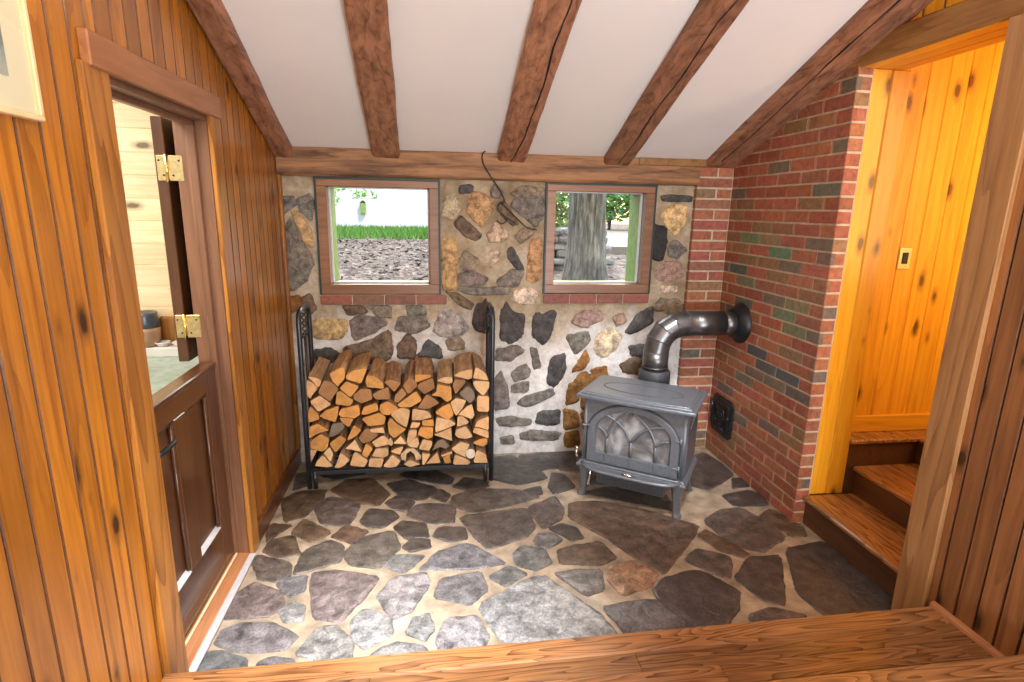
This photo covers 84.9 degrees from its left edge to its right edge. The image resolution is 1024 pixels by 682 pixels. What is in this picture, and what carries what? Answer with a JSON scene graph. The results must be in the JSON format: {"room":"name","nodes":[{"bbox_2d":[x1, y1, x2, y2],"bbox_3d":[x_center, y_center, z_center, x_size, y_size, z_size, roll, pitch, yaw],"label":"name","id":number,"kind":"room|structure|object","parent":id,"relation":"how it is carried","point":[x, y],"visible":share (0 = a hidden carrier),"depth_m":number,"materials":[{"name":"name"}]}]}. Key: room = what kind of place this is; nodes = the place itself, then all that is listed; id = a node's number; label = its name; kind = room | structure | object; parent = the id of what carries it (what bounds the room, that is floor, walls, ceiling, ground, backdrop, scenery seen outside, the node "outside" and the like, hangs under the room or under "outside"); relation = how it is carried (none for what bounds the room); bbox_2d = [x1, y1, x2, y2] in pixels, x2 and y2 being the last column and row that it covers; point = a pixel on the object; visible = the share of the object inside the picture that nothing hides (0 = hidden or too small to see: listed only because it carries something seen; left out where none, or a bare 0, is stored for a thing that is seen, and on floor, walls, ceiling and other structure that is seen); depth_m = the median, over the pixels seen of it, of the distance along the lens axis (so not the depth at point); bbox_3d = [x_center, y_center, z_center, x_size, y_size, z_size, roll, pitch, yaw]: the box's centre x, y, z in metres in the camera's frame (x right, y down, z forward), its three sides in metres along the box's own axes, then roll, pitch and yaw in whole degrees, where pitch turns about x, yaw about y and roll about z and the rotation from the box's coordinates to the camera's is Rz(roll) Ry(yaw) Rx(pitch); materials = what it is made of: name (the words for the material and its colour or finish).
{"room":"cabin living room","nodes":[
{"label":"cabin living room","id":0,"kind":"room"},
{"bbox_2d":[112,100,173,339],"bbox_3d":[-2.316,-0.396,3.051,1.670,2.623,0.100,-1,13,-8],"label":"wall","id":1,"kind":"structure","parent":0,"point":[133,127],"depth_m":2.98,"materials":[{"name":"beige wood"}]},
{"bbox_2d":[0,0,296,681],"bbox_3d":[-0.997,-0.139,0.146,0.130,3.500,6.620,-1,13,-8],"label":"wall","id":2,"kind":"structure","parent":0,"point":[77,602],"depth_m":1.44,"materials":[{"name":"brown wood"}]},
{"bbox_2d":[0,0,44,121],"bbox_3d":[-1.033,-0.732,0.905,0.022,0.620,0.650,-1,13,-8],"label":"framed picture","id":3,"kind":"object","parent":2,"relation":"attached to","point":[20,92],"visible":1,"depth_m":1.22,"materials":[{"name":"beige paper"}]},
{"bbox_2d":[0,27,8,75],"bbox_3d":[-1.032,-0.727,0.909,0.001,0.450,0.475,-1,13,-8],"label":"print","id":4,"kind":"object","parent":3,"relation":"attached to","point":[4,53],"depth_m":1.18},
{"bbox_2d":[75,58,188,674],"bbox_3d":[-1.136,0.248,1.720,0.020,2.022,0.125,-1,13,-8],"label":"trim","id":5,"kind":"structure","parent":2,"relation":"attached to","point":[94,87],"depth_m":1.65,"materials":[{"name":"wood"}]},
{"bbox_2d":[76,27,221,119],"bbox_3d":[-1.172,-0.869,1.899,0.028,0.090,0.940,-1,13,-8],"label":"trim","id":6,"kind":"structure","parent":2,"relation":"attached to","point":[100,53],"depth_m":1.72,"materials":[{"name":"wood"}]},
{"bbox_2d":[150,116,201,361],"bbox_3d":[-1.451,-0.479,2.675,0.110,1.020,0.676,-1,13,-8],"label":"door","id":7,"kind":"structure","parent":2,"relation":"in","point":[169,166],"depth_m":2.37,"materials":[{"name":"brown wood"}]},
{"bbox_2d":[109,76,248,554],"bbox_3d":[-1.270,0.150,2.127,0.130,2.022,0.780,-1,13,-8],"label":"trim","id":8,"kind":"structure","parent":2,"relation":"attached to","point":[190,132],"depth_m":2.38,"materials":[{"name":"wood"}]},
{"bbox_2d":[152,362,233,636],"bbox_3d":[-1.274,0.632,2.242,0.122,0.942,0.721,-1,13,-8],"label":"door","id":9,"kind":"structure","parent":2,"relation":"in","point":[186,409],"depth_m":2.27,"materials":[{"name":"wood"}]},
{"bbox_2d":[206,116,259,552],"bbox_3d":[-1.254,0.053,2.542,0.020,2.022,0.100,-1,13,-8],"label":"trim","id":10,"kind":"structure","parent":2,"relation":"attached to","point":[213,124],"depth_m":2.49,"materials":[{"name":"wood"}]},
{"bbox_2d":[257,449,300,542],"bbox_3d":[-1.345,0.866,3.267,0.018,0.105,0.950,-1,13,-8],"label":"baseboard","id":11,"kind":"structure","parent":2,"relation":"attached to","point":[271,507],"depth_m":3.17,"materials":[{"name":"brown wood"}]},
{"bbox_2d":[277,174,300,448],"bbox_3d":[-1.389,-0.187,3.491,0.022,1.850,0.027,-1,13,-8],"label":"trim","id":12,"kind":"structure","parent":2,"relation":"attached to","point":[279,176],"depth_m":3.48,"materials":[{"name":"wood"}]},
{"bbox_2d":[337,223,628,280],"bbox_3d":[-0.817,-2.418,12.830,20.000,0.262,18.000,-1,13,-8],"label":"ground","id":13,"kind":"structure","parent":0,"point":[352,261],"depth_m":7.04,"materials":[{"name":"gravel"}]},
{"bbox_2d":[335,188,427,227],"bbox_3d":[-5.648,-5.616,16.745,10.000,4.800,4.600,-1,13,-8],"label":"garage","id":14,"kind":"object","parent":13,"relation":"on","point":[392,207],"visible":0.02,"depth_m":15.44,"materials":[{"name":"wood"}]},
{"bbox_2d":[336,223,427,238],"bbox_3d":[-3.848,-2.568,12.901,6.464,0.241,3.978,-1,13,-8],"label":"grass","id":15,"kind":"structure","parent":13,"relation":"on","point":[373,231],"depth_m":11.93,"materials":[{"name":"green plant"}]},
{"bbox_2d":[337,238,625,280],"bbox_3d":[-0.605,-1.179,7.822,7.475,0.157,7.268,-1,13,-8],"label":"chips","id":16,"kind":"object","parent":13,"relation":"on","point":[344,264],"visible":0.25,"depth_m":7.32,"materials":[{"name":"gravel"}]},
{"bbox_2d":[555,193,568,235],"bbox_3d":[0.389,-1.993,7.764,1.640,1.789,1.102,-1,13,-8],"label":"shrub","id":17,"kind":"object","parent":16,"relation":"on","point":[560,217],"visible":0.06,"depth_m":7.62,"materials":[{"name":"green plant"}]},
{"bbox_2d":[554,227,613,269],"bbox_3d":[0.573,-1.099,6.748,1.285,0.515,0.450,-1,13,-8],"label":"stone wall","id":18,"kind":"structure","parent":13,"relation":"on","point":[560,233],"depth_m":6.58,"materials":[{"name":"stone"}]},
{"bbox_2d":[561,193,608,279],"bbox_3d":[0.716,-2.935,4.542,0.533,5.200,0.530,-1,13,-8],"label":"tree","id":19,"kind":"object","parent":13,"relation":"on","point":[585,259],"visible":0.31,"depth_m":4.88,"materials":[{"name":"grey plant"}]},
{"bbox_2d":[565,194,630,229],"bbox_3d":[3.045,-4.746,16.931,3.182,2.803,2.579,-1,13,-8],"label":"shrub","id":20,"kind":"object","parent":13,"relation":"on","point":[614,200],"visible":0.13,"depth_m":16.74,"materials":[{"name":"green plant"}]},
{"bbox_2d":[282,175,694,461],"bbox_3d":[0.045,-0.458,3.784,3.250,2.700,0.309,-1,13,-8],"label":"wall","id":21,"kind":"structure","parent":0,"point":[546,354],"depth_m":3.68,"materials":[{"name":"stone"}]},
{"bbox_2d":[313,176,446,304],"bbox_3d":[-0.823,-0.653,3.620,0.790,0.796,0.318,-1,13,-8],"label":"window","id":22,"kind":"structure","parent":21,"relation":"in","point":[418,292],"depth_m":3.50,"materials":[{"name":"brown wood"}]},
{"bbox_2d":[275,146,706,185],"bbox_3d":[-0.064,-1.077,3.456,2.650,0.176,0.062,-1,13,-8],"label":"beam","id":23,"kind":"structure","parent":21,"relation":"attached to","point":[304,161],"depth_m":3.42,"materials":[{"name":"wood"}]},
{"bbox_2d":[542,181,657,303],"bbox_3d":[0.551,-0.674,3.811,0.735,0.797,0.318,-1,13,-8],"label":"window","id":24,"kind":"structure","parent":21,"relation":"in","point":[643,197],"depth_m":3.71,"materials":[{"name":"brown wood"}]},
{"bbox_2d":[197,447,892,670],"bbox_3d":[0.244,1.140,2.874,3.350,0.212,2.550,-1,13,-8],"label":"floor","id":25,"kind":"structure","parent":0,"point":[381,563],"depth_m":2.69,"materials":[{"name":"stone"}]},
{"bbox_2d":[184,552,255,671],"bbox_3d":[-1.273,1.116,2.356,0.162,0.038,0.740,-1,13,-8],"label":"threshold","id":26,"kind":"object","parent":25,"relation":"on","point":[198,639],"visible":0.57,"depth_m":2.33,"materials":[{"name":"wood"}]},
{"bbox_2d":[296,302,494,488],"bbox_3d":[-0.686,0.316,3.470,1.132,1.100,0.306,-1,13,-8],"label":"rack","id":27,"kind":"object","parent":25,"relation":"on","point":[490,312],"visible":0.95,"depth_m":3.40,"materials":[{"name":"metal"}]},
{"bbox_2d":[315,448,339,466],"bbox_3d":[-1.151,0.684,3.525,0.104,0.078,0.347,-1,13,-8],"label":"log","id":28,"kind":"object","parent":27,"relation":"on","point":[323,461],"visible":0.46,"depth_m":3.36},
{"bbox_2d":[324,438,334,460],"bbox_3d":[-1.122,0.648,3.514,0.054,0.093,0.308,-1,13,-8],"label":"log","id":29,"kind":"object","parent":28,"relation":"on","point":[329,452],"visible":0.31,"depth_m":3.37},
{"bbox_2d":[310,422,332,450],"bbox_3d":[-1.166,0.567,3.484,0.112,0.111,0.327,-1,13,-8],"label":"log","id":30,"kind":"object","parent":29,"relation":"on","point":[320,441],"visible":0.44,"depth_m":3.33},
{"bbox_2d":[309,417,332,437],"bbox_3d":[-1.159,0.491,3.464,0.119,0.089,0.338,-1,13,-8],"label":"log","id":31,"kind":"object","parent":30,"relation":"on","point":[321,425],"visible":0.61,"depth_m":3.30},
{"bbox_2d":[308,405,322,421],"bbox_3d":[-1.186,0.394,3.443,0.063,0.095,0.321,-1,13,-8],"label":"log","id":32,"kind":"object","parent":31,"relation":"on","point":[313,414],"visible":0.37,"depth_m":3.29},
{"bbox_2d":[311,383,334,410],"bbox_3d":[-1.145,0.330,3.431,0.114,0.099,0.307,-1,13,-8],"label":"log","id":33,"kind":"object","parent":32,"relation":"on","point":[319,402],"visible":0.54,"depth_m":3.29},
{"bbox_2d":[306,378,317,397],"bbox_3d":[-1.190,0.233,3.412,0.067,0.135,0.323,-1,13,-8],"label":"log","id":34,"kind":"object","parent":33,"relation":"on","point":[311,387],"visible":0.38,"depth_m":3.26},
{"bbox_2d":[308,357,329,386],"bbox_3d":[-1.167,0.184,3.406,0.073,0.097,0.325,-1,13,-8],"label":"log","id":35,"kind":"object","parent":34,"relation":"on","point":[321,366],"visible":1,"depth_m":3.36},
{"bbox_2d":[319,362,347,400],"bbox_3d":[-1.087,0.240,3.421,0.118,0.139,0.353,-1,13,-8],"label":"log","id":36,"kind":"object","parent":33,"relation":"on","point":[328,389],"visible":0.62,"depth_m":3.25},
{"bbox_2d":[330,349,351,385],"bbox_3d":[-1.034,0.157,3.401,0.088,0.135,0.340,-1,13,-8],"label":"log","id":37,"kind":"object","parent":36,"relation":"on","point":[339,370],"visible":1,"depth_m":3.29,"materials":[{"name":"wood"}]},
{"bbox_2d":[330,424,350,451],"bbox_3d":[-1.065,0.573,3.505,0.103,0.105,0.342,-1,13,-8],"label":"log","id":38,"kind":"object","parent":29,"relation":"on","point":[338,440],"visible":0.56,"depth_m":3.35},
{"bbox_2d":[329,415,344,436],"bbox_3d":[-1.064,0.492,3.481,0.097,0.092,0.321,-1,13,-8],"label":"log","id":39,"kind":"object","parent":38,"relation":"on","point":[337,427],"visible":0.44,"depth_m":3.33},
{"bbox_2d":[320,393,341,421],"bbox_3d":[-1.095,0.395,3.450,0.112,0.102,0.308,-1,13,-8],"label":"log","id":40,"kind":"object","parent":39,"relation":"on","point":[331,413],"visible":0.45,"depth_m":3.31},
{"bbox_2d":[340,416,353,426],"bbox_3d":[-1.001,0.444,3.489,0.085,0.063,0.343,-1,13,-8],"label":"log","id":41,"kind":"object","parent":39,"relation":"on","point":[347,421],"visible":0.24,"depth_m":3.32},
{"bbox_2d":[339,400,364,417],"bbox_3d":[-0.981,0.379,3.466,0.127,0.084,0.334,-1,13,-8],"label":"log","id":42,"kind":"object","parent":41,"relation":"on","point":[354,410],"visible":0.47,"depth_m":3.31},
{"bbox_2d":[336,386,353,405],"bbox_3d":[-1.001,0.301,3.433,0.107,0.094,0.318,-1,13,-8],"label":"log","id":43,"kind":"object","parent":42,"relation":"on","point":[342,398],"visible":0.39,"depth_m":3.28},
{"bbox_2d":[340,371,359,396],"bbox_3d":[-0.972,0.232,3.438,0.109,0.112,0.348,-1,13,-8],"label":"log","id":44,"kind":"object","parent":43,"relation":"on","point":[349,387],"visible":0.41,"depth_m":3.27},
{"bbox_2d":[346,352,370,382],"bbox_3d":[-0.930,0.158,3.415,0.127,0.107,0.326,-1,13,-8],"label":"log","id":45,"kind":"object","parent":44,"relation":"on","point":[357,369],"visible":1,"depth_m":3.30,"materials":[{"name":"wood"}]},
{"bbox_2d":[350,444,369,466],"bbox_3d":[-0.947,0.677,3.555,0.114,0.101,0.341,-1,13,-8],"label":"log","id":46,"kind":"object","parent":27,"relation":"on","point":[358,459],"visible":0.32,"depth_m":3.39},
{"bbox_2d":[362,440,373,456],"bbox_3d":[-0.894,0.623,3.535,0.064,0.090,0.329,-1,13,-8],"label":"log","id":47,"kind":"object","parent":46,"relation":"on","point":[368,446],"visible":0.39,"depth_m":3.38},
{"bbox_2d":[359,422,378,442],"bbox_3d":[-0.887,0.534,3.519,0.122,0.096,0.322,-1,13,-8],"label":"log","id":48,"kind":"object","parent":47,"relation":"on","point":[366,435],"visible":0.44,"depth_m":3.37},
{"bbox_2d":[362,399,385,425],"bbox_3d":[-0.851,0.436,3.500,0.146,0.086,0.305,-1,13,-8],"label":"log","id":49,"kind":"object","parent":48,"relation":"on","point":[375,418],"visible":0.4,"depth_m":3.36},
{"bbox_2d":[361,397,380,414],"bbox_3d":[-0.868,0.363,3.485,0.103,0.073,0.338,-1,13,-8],"label":"log","id":50,"kind":"object","parent":49,"relation":"on","point":[372,405],"visible":0.51,"depth_m":3.33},
{"bbox_2d":[353,370,373,402],"bbox_3d":[-0.904,0.276,3.461,0.111,0.112,0.330,-1,13,-8],"label":"log","id":51,"kind":"object","parent":50,"relation":"on","point":[363,394],"visible":0.48,"depth_m":3.31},
{"bbox_2d":[404,451,419,466],"bbox_3d":[-0.636,0.707,3.601,0.094,0.048,0.357,-1,13,-8],"label":"log","id":52,"kind":"object","parent":27,"relation":"on","point":[410,461],"visible":0.34,"depth_m":3.44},
{"bbox_2d":[401,436,420,460],"bbox_3d":[-0.647,0.657,3.593,0.133,0.085,0.329,-1,13,-8],"label":"log","id":53,"kind":"object","parent":52,"relation":"on","point":[406,448],"visible":0.37,"depth_m":3.44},
{"bbox_2d":[407,427,418,446],"bbox_3d":[-0.625,0.581,3.578,0.073,0.071,0.326,-1,13,-8],"label":"log","id":54,"kind":"object","parent":53,"relation":"on","point":[415,442],"visible":0.31,"depth_m":3.42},
{"bbox_2d":[393,423,408,443],"bbox_3d":[-0.697,0.565,3.546,0.087,0.058,0.309,-1,13,-8],"label":"log","id":55,"kind":"object","parent":54,"relation":"on","point":[402,438],"visible":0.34,"depth_m":3.42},
{"bbox_2d":[388,414,405,437],"bbox_3d":[-0.717,0.486,3.543,0.111,0.130,0.346,-1,13,-8],"label":"log","id":56,"kind":"object","parent":55,"relation":"on","point":[395,428],"visible":0.41,"depth_m":3.38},
{"bbox_2d":[379,389,398,414],"bbox_3d":[-0.756,0.364,3.493,0.111,0.088,0.324,-1,13,-8],"label":"log","id":57,"kind":"object","parent":56,"relation":"on","point":[387,406],"visible":0.56,"depth_m":3.34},
{"bbox_2d":[373,383,390,399],"bbox_3d":[-0.797,0.261,3.473,0.103,0.099,0.331,-1,13,-8],"label":"log","id":58,"kind":"object","parent":57,"relation":"on","point":[378,393],"visible":0.35,"depth_m":3.32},
{"bbox_2d":[366,358,387,387],"bbox_3d":[-0.828,0.194,3.461,0.111,0.100,0.339,-1,13,-8],"label":"log","id":59,"kind":"object","parent":58,"relation":"on","point":[376,376],"visible":0.86,"depth_m":3.37,"materials":[{"name":"wood"}]},
{"bbox_2d":[385,361,401,390],"bbox_3d":[-0.729,0.213,3.455,0.096,0.104,0.313,-1,13,-8],"label":"log","id":60,"kind":"object","parent":58,"relation":"on","point":[393,375],"visible":1,"depth_m":3.39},
{"bbox_2d":[391,406,409,426],"bbox_3d":[-0.692,0.422,3.513,0.116,0.128,0.316,-1,13,-8],"label":"log","id":61,"kind":"object","parent":56,"relation":"on","point":[401,415],"visible":0.43,"depth_m":3.36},
{"bbox_2d":[398,385,420,406],"bbox_3d":[-0.640,0.309,3.508,0.150,0.098,0.340,-1,13,-8],"label":"log","id":62,"kind":"object","parent":61,"relation":"on","point":[414,397],"visible":0.45,"depth_m":3.35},
{"bbox_2d":[403,359,417,393],"bbox_3d":[-0.626,0.215,3.483,0.085,0.131,0.313,-1,13,-8],"label":"log","id":63,"kind":"object","parent":62,"relation":"on","point":[409,384],"visible":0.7,"depth_m":3.36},
{"bbox_2d":[415,357,430,381],"bbox_3d":[-0.554,0.175,3.484,0.101,0.064,0.337,-1,13,-8],"label":"log","id":64,"kind":"object","parent":63,"relation":"on","point":[422,365],"visible":1,"depth_m":3.42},
{"bbox_2d":[426,446,440,463],"bbox_3d":[-0.506,0.687,3.611,0.095,0.079,0.307,-1,13,-8],"label":"log","id":65,"kind":"object","parent":27,"relation":"on","point":[435,455],"visible":0.43,"depth_m":3.47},
{"bbox_2d":[432,425,448,450],"bbox_3d":[-0.461,0.601,3.598,0.104,0.078,0.312,-1,13,-8],"label":"log","id":66,"kind":"object","parent":65,"relation":"on","point":[437,442],"visible":0.44,"depth_m":3.46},
{"bbox_2d":[434,426,451,440],"bbox_3d":[-0.439,0.534,3.572,0.114,0.088,0.320,-1,13,-8],"label":"log","id":67,"kind":"object","parent":66,"relation":"on","point":[446,433],"visible":0.49,"depth_m":3.42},
{"bbox_2d":[434,405,454,431],"bbox_3d":[-0.431,0.469,3.574,0.127,0.101,0.326,-1,13,-8],"label":"log","id":68,"kind":"object","parent":67,"relation":"on","point":[441,423],"visible":0.58,"depth_m":3.42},
{"bbox_2d":[435,396,452,419],"bbox_3d":[-0.428,0.391,3.550,0.115,0.108,0.345,-1,13,-8],"label":"log","id":69,"kind":"object","parent":68,"relation":"on","point":[444,409],"visible":0.48,"depth_m":3.39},
{"bbox_2d":[432,371,451,401],"bbox_3d":[-0.442,0.261,3.518,0.122,0.133,0.353,-1,13,-8],"label":"log","id":70,"kind":"object","parent":69,"relation":"on","point":[443,390],"visible":0.55,"depth_m":3.35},
{"bbox_2d":[437,359,452,383],"bbox_3d":[-0.420,0.186,3.498,0.098,0.075,0.301,-1,13,-8],"label":"log","id":71,"kind":"object","parent":70,"relation":"on","point":[444,367],"visible":1,"depth_m":3.45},
{"bbox_2d":[453,451,469,464],"bbox_3d":[-0.332,0.692,3.639,0.114,0.071,0.361,-1,13,-8],"label":"log","id":72,"kind":"object","parent":27,"relation":"on","point":[458,459],"visible":0.3,"depth_m":3.47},
{"bbox_2d":[451,426,468,456],"bbox_3d":[-0.341,0.634,3.618,0.110,0.102,0.336,-1,13,-8],"label":"log","id":73,"kind":"object","parent":72,"relation":"on","point":[460,446],"visible":0.59,"depth_m":3.46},
{"bbox_2d":[454,413,471,438],"bbox_3d":[-0.318,0.523,3.596,0.108,0.084,0.342,-1,13,-8],"label":"log","id":74,"kind":"object","parent":73,"relation":"on","point":[464,431],"visible":0.57,"depth_m":3.44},
{"bbox_2d":[456,414,468,425],"bbox_3d":[-0.323,0.453,3.591,0.073,0.068,0.332,-1,13,-8],"label":"log","id":75,"kind":"object","parent":74,"relation":"on","point":[461,420],"visible":0.31,"depth_m":3.43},
{"bbox_2d":[450,383,465,414],"bbox_3d":[-0.348,0.359,3.551,0.094,0.113,0.332,-1,13,-8],"label":"log","id":76,"kind":"object","parent":75,"relation":"on","point":[457,401],"visible":0.58,"depth_m":3.39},
{"bbox_2d":[452,362,465,393],"bbox_3d":[-0.340,0.228,3.517,0.083,0.108,0.313,-1,13,-8],"label":"log","id":77,"kind":"object","parent":76,"relation":"on","point":[458,382],"visible":0.46,"depth_m":3.37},
{"bbox_2d":[453,352,471,378],"bbox_3d":[-0.309,0.151,3.510,0.120,0.095,0.306,-1,13,-8],"label":"log","id":78,"kind":"object","parent":77,"relation":"on","point":[462,362],"visible":1,"depth_m":3.45,"materials":[{"name":"wood"}]},
{"bbox_2d":[472,437,487,462],"bbox_3d":[-0.213,0.682,3.639,0.096,0.091,0.316,-1,13,-8],"label":"log","id":79,"kind":"object","parent":27,"relation":"on","point":[480,456],"visible":0.44,"depth_m":3.49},
{"bbox_2d":[471,425,487,445],"bbox_3d":[-0.213,0.598,3.628,0.096,0.057,0.303,-1,13,-8],"label":"log","id":80,"kind":"object","parent":79,"relation":"on","point":[479,440],"visible":0.45,"depth_m":3.49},
{"bbox_2d":[472,418,487,437],"bbox_3d":[-0.212,0.528,3.605,0.102,0.071,0.329,-1,13,-8],"label":"log","id":81,"kind":"object","parent":80,"relation":"on","point":[480,431],"visible":0.35,"depth_m":3.45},
{"bbox_2d":[472,400,488,429],"bbox_3d":[-0.212,0.464,3.591,0.095,0.092,0.340,-1,13,-8],"label":"log","id":82,"kind":"object","parent":81,"relation":"on","point":[481,419],"visible":0.67,"depth_m":3.44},
{"bbox_2d":[475,389,488,411],"bbox_3d":[-0.195,0.346,3.563,0.080,0.107,0.326,-1,13,-8],"label":"log","id":83,"kind":"object","parent":82,"relation":"on","point":[482,401],"visible":0.7,"depth_m":3.41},
{"bbox_2d":[472,363,488,394],"bbox_3d":[-0.211,0.234,3.550,0.101,0.113,0.354,-1,13,-8],"label":"log","id":84,"kind":"object","parent":83,"relation":"on","point":[481,386],"visible":0.44,"depth_m":3.38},
{"bbox_2d":[471,352,487,379],"bbox_3d":[-0.210,0.153,3.522,0.093,0.100,0.314,-1,13,-8],"label":"log","id":85,"kind":"object","parent":84,"relation":"on","point":[478,369],"visible":0.9,"depth_m":3.41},
{"bbox_2d":[575,367,707,518],"bbox_3d":[0.802,0.568,3.428,0.670,0.685,0.746,8,15,26],"label":"wood stove","id":86,"kind":"object","parent":25,"relation":"on","point":[639,435],"visible":0.99,"depth_m":3.19,"materials":[{"name":"metal"}]},
{"bbox_2d":[641,303,751,371],"bbox_3d":[1.154,-0.032,3.579,0.642,0.425,0.260,-1,13,-8],"label":"pipe","id":87,"kind":"object","parent":86,"relation":"on","point":[736,322],"visible":1,"depth_m":3.50,"materials":[{"name":"black metal"}]},
{"bbox_2d":[803,429,926,598],"bbox_3d":[2.284,0.832,2.873,1.302,0.490,0.787,-1,13,-8],"label":"staircase","id":88,"kind":"structure","parent":25,"relation":"on","point":[866,523],"depth_m":2.92,"materials":[{"name":"brown wood"}]},
{"bbox_2d":[222,0,888,159],"bbox_3d":[0.551,-1.133,0.287,3.300,1.708,6.920,-1,13,-8],"label":"ceiling","id":89,"kind":"structure","parent":0,"point":[455,63],"depth_m":2.61,"materials":[{"name":"paint"}]},
{"bbox_2d":[186,0,291,157],"bbox_3d":[-1.045,-1.387,1.363,0.115,1.529,3.652,-1,13,-9],"label":"rafter","id":90,"kind":"object","parent":89,"relation":"attached to","point":[214,19],"visible":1,"depth_m":2.46,"materials":[{"name":"wood"}]},
{"bbox_2d":[344,0,399,158],"bbox_3d":[-0.446,-1.403,1.437,0.170,1.509,3.640,-1,13,-9],"label":"rafter","id":91,"kind":"object","parent":89,"relation":"attached to","point":[368,21],"visible":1,"depth_m":2.51,"materials":[{"name":"wood"}]},
{"bbox_2d":[498,0,581,162],"bbox_3d":[0.266,-1.412,1.537,0.189,1.510,3.636,-1,13,-8],"label":"rafter","id":92,"kind":"object","parent":89,"relation":"attached to","point":[551,21],"visible":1,"depth_m":2.56,"materials":[{"name":"wood"}]},
{"bbox_2d":[604,0,748,165],"bbox_3d":[0.905,-1.421,1.626,0.182,1.510,3.637,-1,13,-7],"label":"rafter","id":93,"kind":"object","parent":89,"relation":"attached to","point":[709,20],"visible":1,"depth_m":2.61,"materials":[{"name":"wood"}]},
{"bbox_2d":[706,0,933,168],"bbox_3d":[1.624,-1.435,1.733,0.273,1.503,3.650,-1,13,-8],"label":"rafter","id":94,"kind":"object","parent":89,"relation":"attached to","point":[875,19],"visible":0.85,"depth_m":2.65,"materials":[{"name":"wood"}]},
{"bbox_2d":[160,606,1023,681],"bbox_3d":[0.596,1.607,-0.208,2.883,0.325,4.699,-1,13,-8],"label":"wooden step","id":95,"kind":"structure","parent":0,"point":[918,644],"depth_m":1.95,"materials":[{"name":"brown wood"}]},
{"bbox_2d":[677,66,874,522],"bbox_3d":[1.413,-0.289,3.403,0.328,2.397,1.199,-1,13,-8],"label":"wall","id":96,"kind":"structure","parent":0,"point":[769,233],"depth_m":3.21,"materials":[{"name":"brick"}]},
{"bbox_2d":[710,393,734,439],"bbox_3d":[1.428,0.514,3.839,0.046,0.265,0.270,-1,13,-8],"label":"door","id":97,"kind":"structure","parent":96,"relation":"in","point":[722,409],"depth_m":3.80,"materials":[{"name":"black metal"}]},
{"bbox_2d":[809,69,911,493],"bbox_3d":[1.777,-0.059,2.583,0.200,2.338,0.814,0,13,-5],"label":"trim","id":98,"kind":"structure","parent":96,"relation":"attached to","point":[890,88],"depth_m":2.82,"materials":[{"name":"brown wood"}]},
{"bbox_2d":[809,41,1004,495],"bbox_3d":[2.364,-0.541,3.017,1.332,3.100,0.090,-1,13,-8],"label":"wall","id":99,"kind":"structure","parent":0,"point":[950,100],"depth_m":2.93,"materials":[{"name":"brown wood"}]},
{"bbox_2d":[852,413,929,431],"bbox_3d":[2.336,0.458,3.193,1.100,0.095,0.020,-1,13,-8],"label":"baseboard","id":100,"kind":"structure","parent":99,"relation":"attached to","point":[911,421],"depth_m":3.15,"materials":[{"name":"brown wood"}]},
{"bbox_2d":[897,247,911,268],"bbox_3d":[2.066,-0.435,2.946,0.072,0.115,0.010,-1,13,-8],"label":"light switch","id":101,"kind":"object","parent":99,"relation":"attached to","point":[905,253],"visible":1,"depth_m":2.94,"materials":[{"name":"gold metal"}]},
{"bbox_2d":[911,0,1023,655],"bbox_3d":[2.098,-0.064,0.087,0.220,3.500,5.618,-1,13,-8],"label":"wall","id":102,"kind":"structure","parent":0,"point":[978,577],"depth_m":2.00,"materials":[{"name":"brown wood"}]},
{"bbox_2d":[863,20,1008,69],"bbox_3d":[1.771,-1.193,2.256,0.223,0.025,0.706,-1,13,-8],"label":"trim","id":103,"kind":"structure","parent":102,"relation":"attached to","point":[996,33],"depth_m":2.27,"materials":[{"name":"brown wood"}]},
{"bbox_2d":[850,0,1023,67],"bbox_3d":[1.792,-1.040,1.389,0.063,0.125,2.660,-1,13,-8],"label":"header beam","id":104,"kind":"structure","parent":102,"relation":"attached to","point":[962,17],"depth_m":2.15,"materials":[{"name":"wood"}]},
{"bbox_2d":[891,13,1023,609],"bbox_3d":[1.693,0.050,2.114,0.022,2.338,0.140,-1,13,-8],"label":"trim","id":105,"kind":"structure","parent":102,"relation":"attached to","point":[1002,157],"depth_m":2.07,"materials":[{"name":"wood"}]},
{"bbox_2d":[929,601,1004,656],"bbox_3d":[1.717,1.102,2.047,0.020,0.020,0.427,-1,13,-8],"label":"baseboard","id":106,"kind":"structure","parent":102,"relation":"attached to","point":[975,637],"depth_m":2.10,"materials":[{"name":"wood"}]},
{"bbox_3d":[-2.123,-0.064,1.705,1.670,2.800,2.900,-1,13,-8],"label":"wall","id":107,"kind":"structure","parent":0,"visible":0},
{"bbox_2d":[146,343,178,356],"bbox_3d":[-2.045,0.049,3.068,0.900,0.050,0.135,-1,13,-8],"label":"backsplash","id":108,"kind":"structure","parent":107,"relation":"attached to","point":[171,350],"depth_m":3.03,"materials":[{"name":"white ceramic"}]},
{"bbox_2d":[146,343,198,393],"bbox_3d":[-1.973,0.598,2.607,0.900,0.905,1.295,-1,13,-8],"label":"countertop","id":109,"kind":"structure","parent":107,"relation":"on","point":[164,365],"depth_m":2.88,"materials":[{"name":"stone"}]},
{"bbox_2d":[141,310,160,347],"bbox_3d":[-1.989,-0.065,3.037,0.151,0.185,0.151,-1,13,-8],"label":"jug","id":110,"kind":"object","parent":109,"relation":"on","point":[151,324],"visible":0.54,"depth_m":3.00,"materials":[{"name":"ceramic"}]},
{"bbox_2d":[159,316,175,342],"bbox_3d":[-1.876,-0.063,3.117,0.150,0.150,0.035,-1,13,-8],"label":"cutting board","id":111,"kind":"object","parent":109,"relation":"on","point":[167,323],"visible":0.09,"depth_m":3.10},
{"label":"outside","id":112,"kind":"structure","parent":0,"visible":0},
{"bbox_2d":[606,231,627,253],"bbox_3d":[6.307,-2.339,13.163,11.800,0.155,8.300,-1,13,-8],"label":"path","id":113,"kind":"structure","parent":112,"point":[618,240],"depth_m":10.24,"materials":[{"name":"concrete"}]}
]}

